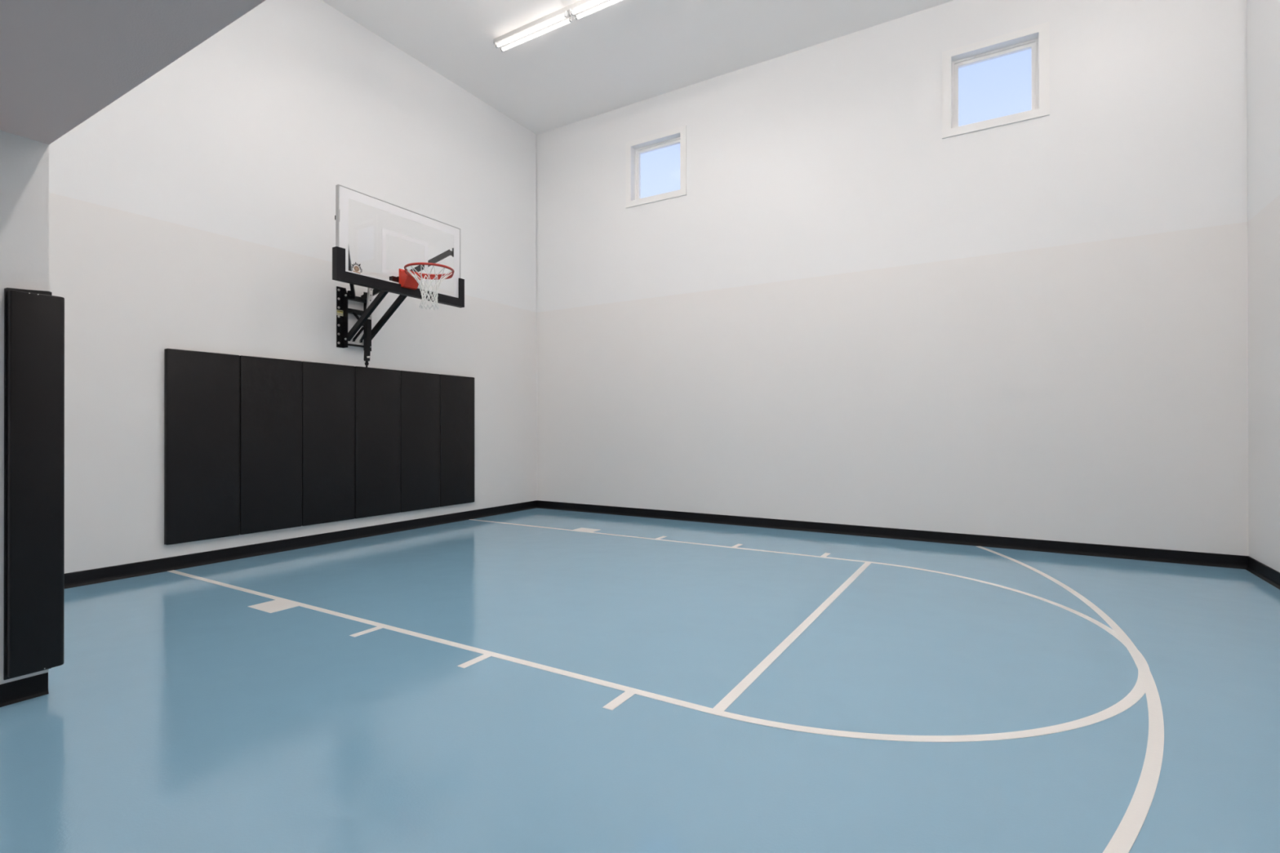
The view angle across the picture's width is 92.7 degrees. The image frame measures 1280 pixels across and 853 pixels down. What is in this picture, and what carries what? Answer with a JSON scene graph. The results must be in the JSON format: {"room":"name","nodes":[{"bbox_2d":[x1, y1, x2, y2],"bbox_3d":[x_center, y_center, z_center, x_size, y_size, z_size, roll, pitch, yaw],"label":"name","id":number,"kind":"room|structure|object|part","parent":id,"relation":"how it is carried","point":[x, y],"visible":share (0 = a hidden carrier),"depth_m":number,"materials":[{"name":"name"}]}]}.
{"room":"indoor basketball court","nodes":[
{"label":"indoor basketball court","id":0,"kind":"room"},
{"bbox_2d":[0,129,48,684],"bbox_3d":[-1.564,-1.726,2.063,8.567,6.030,0.200,0,0,31],"label":"wall","id":1,"kind":"structure","parent":0,"point":[24,162],"depth_m":2.87,"materials":[{"name":"white paint"}]},
{"bbox_2d":[3,287,64,679],"bbox_3d":[-2.912,0.259,2.922,0.158,1.827,0.201,0,0,31],"label":"pad","id":2,"kind":"object","parent":1,"relation":"attached to","point":[33,623],"visible":1,"depth_m":2.87,"materials":[{"name":"black leather"}]},
{"bbox_2d":[0,0,265,144],"bbox_3d":[-1.386,-1.407,-0.075,6.063,0.060,3.683,0,0,31],"label":"ceiling","id":3,"kind":"structure","parent":0,"point":[62,62],"depth_m":2.22,"materials":[{"name":"beige paint"}]},
{"bbox_2d":[48,0,537,573],"bbox_3d":[-3.425,-1.712,7.095,0.200,6.030,6.517,0,0,31],"label":"wall","id":4,"kind":"structure","parent":0,"point":[195,210],"depth_m":6.30,"materials":[{"name":"white paint"}]},
{"bbox_2d":[164,348,239,545],"bbox_3d":[-4.094,0.182,5.726,0.052,1.763,0.613,0,0,31],"label":"pad","id":5,"kind":"object","parent":4,"relation":"attached to","point":[202,389],"visible":1,"depth_m":5.68,"materials":[{"name":"black leather"}]},
{"bbox_2d":[240,355,302,534],"bbox_3d":[-3.777,0.183,6.254,0.052,1.763,0.613,0,0,31],"label":"pad","id":6,"kind":"object","parent":4,"relation":"attached to","point":[271,388],"visible":1,"depth_m":6.21,"materials":[{"name":"black leather"}]},
{"bbox_2d":[64,500,537,589],"bbox_3d":[-3.324,1.244,7.029,0.030,0.118,6.517,0,0,31],"label":"baseboard","id":7,"kind":"structure","parent":4,"relation":"attached to","point":[92,576],"depth_m":6.19,"materials":[{"name":"black rubber"}]},
{"bbox_2d":[302,361,355,526],"bbox_3d":[-3.461,0.184,6.782,0.052,1.763,0.613,0,0,31],"label":"pad","id":8,"kind":"object","parent":4,"relation":"attached to","point":[328,390],"visible":1,"depth_m":6.75,"materials":[{"name":"black leather"}]},
{"bbox_2d":[355,366,399,518],"bbox_3d":[-3.144,0.185,7.311,0.052,1.763,0.613,0,0,31],"label":"pad","id":9,"kind":"object","parent":4,"relation":"attached to","point":[377,390],"visible":1,"depth_m":7.27,"materials":[{"name":"black leather"}]},
{"bbox_2d":[332,184,464,368],"bbox_3d":[-2.635,-1.513,6.732,1.389,1.686,1.391,0,0,-20],"label":"basketball hoop","id":10,"kind":"object","parent":4,"relation":"attached to","point":[406,282],"visible":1,"depth_m":6.61,"materials":[{"name":"black metal"}]},
{"bbox_3d":[-3.371,-1.240,6.906,0.084,0.688,0.086,0,0,31],"label":"wall rail","id":11,"kind":"part","parent":10,"relation":"part of","materials":[{"name":"black metal"}]},
{"bbox_3d":[-3.115,-1.781,6.518,0.036,0.633,1.023,0,0,-19],"label":"arm","id":12,"kind":"part","parent":10,"relation":"part of","materials":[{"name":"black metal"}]},
{"bbox_3d":[-2.981,-1.281,6.731,0.843,0.618,0.040,0,0,31],"label":"arm","id":13,"kind":"part","parent":10,"relation":"part of","materials":[{"name":"black metal"}]},
{"bbox_3d":[-3.110,-0.714,6.944,0.048,0.088,0.046,0,0,31],"label":"crank knob","id":14,"kind":"part","parent":10,"relation":"part of","materials":[{"name":"black metal"}]},
{"bbox_3d":[-3.192,-1.240,7.203,0.084,0.688,0.099,0,0,31],"label":"wall rail","id":15,"kind":"part","parent":10,"relation":"part of","materials":[{"name":"black metal"}]},
{"bbox_3d":[-2.858,-1.280,6.937,0.843,0.618,0.040,0,0,31],"label":"arm","id":16,"kind":"part","parent":10,"relation":"part of","materials":[{"name":"black metal"}]},
{"bbox_3d":[-2.571,-1.536,6.625,0.058,0.125,0.310,0,0,31],"label":"mount plate","id":17,"kind":"part","parent":10,"relation":"part of","materials":[{"name":"black metal"}]},
{"bbox_3d":[-2.554,-1.900,6.613,0.046,0.913,1.550,0,0,31],"label":"edge frame","id":18,"kind":"part","parent":10,"relation":"part of","materials":[{"name":"clear glass"}]},
{"bbox_3d":[-2.732,-1.780,7.157,1.023,0.633,0.036,0,0,-9],"label":"arm","id":19,"kind":"part","parent":10,"relation":"part of","materials":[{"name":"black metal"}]},
{"bbox_2d":[400,370,439,512],"bbox_3d":[-2.827,0.186,7.839,0.052,1.763,0.613,0,0,31],"label":"pad","id":20,"kind":"object","parent":4,"relation":"attached to","point":[420,392],"visible":1,"depth_m":7.81,"materials":[{"name":"black leather"}]},
{"bbox_2d":[440,373,474,506],"bbox_3d":[-2.510,0.187,8.367,0.052,1.763,0.613,0,0,31],"label":"pad","id":21,"kind":"object","parent":4,"relation":"attached to","point":[456,392],"visible":1,"depth_m":8.33,"materials":[{"name":"black leather"}]},
{"bbox_2d":[321,0,953,134],"bbox_3d":[0.246,-4.810,4.900,8.767,0.150,6.917,0,0,31],"label":"ceiling","id":22,"kind":"structure","parent":0,"point":[622,53],"depth_m":7.46,"materials":[{"name":"white paint"}]},
{"bbox_2d":[493,0,621,52],"bbox_3d":[-0.776,-4.672,6.896,2.300,0.116,0.128,0,0,31],"label":"strip light","id":23,"kind":"object","parent":22,"relation":"attached to","point":[575,8],"visible":1,"depth_m":7.03,"materials":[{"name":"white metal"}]},
{"bbox_2d":[0,507,1279,852],"bbox_3d":[-0.696,1.366,3.305,8.767,0.152,10.600,0,0,31],"label":"floor","id":24,"kind":"structure","parent":0,"point":[537,680],"depth_m":2.88,"materials":[{"name":"blue paint"}]},
{"bbox_2d":[536,0,1248,555],"bbox_3d":[1.976,-1.715,7.772,8.767,6.030,0.200,0,0,31],"label":"wall","id":25,"kind":"structure","parent":0,"point":[849,311],"depth_m":6.93,"materials":[{"name":"white paint"}]},
{"bbox_2d":[625,124,686,208],"bbox_3d":[0.265,-3.697,8.797,0.991,0.962,0.199,0,0,31],"label":"window","id":26,"kind":"structure","parent":25,"relation":"in","point":[634,148],"depth_m":8.83,"materials":[{"name":"white"}]},
{"bbox_3d":[0.295,-3.701,8.847,0.809,0.798,0.083,0,0,31],"label":"frame","id":27,"kind":"part","parent":26,"relation":"part of","materials":[{"name":"white"}]},
{"bbox_3d":[0.293,-3.701,8.845,0.761,0.750,0.047,0,0,31],"label":"sash","id":28,"kind":"part","parent":26,"relation":"part of","materials":[{"name":"white"}]},
{"bbox_2d":[537,500,1248,568],"bbox_3d":[1.919,1.241,7.667,8.367,0.118,0.030,0,0,31],"label":"baseboard","id":29,"kind":"structure","parent":25,"relation":"attached to","point":[1218,560],"depth_m":6.81,"materials":[{"name":"black rubber"}]},
{"bbox_2d":[942,21,1049,138],"bbox_3d":[3.854,-3.705,6.645,0.996,0.962,0.199,0,0,31],"label":"window","id":30,"kind":"structure","parent":25,"relation":"in","point":[1036,37],"depth_m":6.58,"materials":[{"name":"white"}]},
{"bbox_3d":[3.883,-3.709,6.693,0.766,0.750,0.047,0,0,31],"label":"sash","id":31,"kind":"part","parent":30,"relation":"part of","materials":[{"name":"white plastic"}]},
{"bbox_3d":[3.884,-3.709,6.694,0.814,0.798,0.083,0,0,31],"label":"frame","id":32,"kind":"part","parent":30,"relation":"part of","materials":[{"name":"white plastic"}]},
{"bbox_2d":[1246,0,1279,572],"bbox_3d":[2.975,-1.732,1.110,0.200,6.030,10.200,0,0,31],"label":"wall","id":33,"kind":"structure","parent":0,"point":[1263,16],"depth_m":5.18,"materials":[{"name":"white paint"}]},
{"bbox_2d":[1244,555,1279,589],"bbox_3d":[2.879,1.225,1.162,0.030,0.118,10.200,0,0,31],"label":"baseboard","id":34,"kind":"structure","parent":33,"relation":"attached to","point":[1263,571],"depth_m":5.17,"materials":[{"name":"black rubber"}]},
{"bbox_3d":[-3.951,-0.041,1.344,0.200,2.661,3.483,0,0,31],"label":"wall","id":35,"kind":"structure","parent":0,"visible":0},
{"bbox_2d":[0,672,48,707],"bbox_3d":[-3.808,1.238,1.372,0.010,0.102,3.682,0,0,31],"label":"baseboard","id":36,"kind":"structure","parent":35,"relation":"attached to","point":[31,687],"depth_m":2.88,"materials":[{"name":"black rubber"}]}
]}

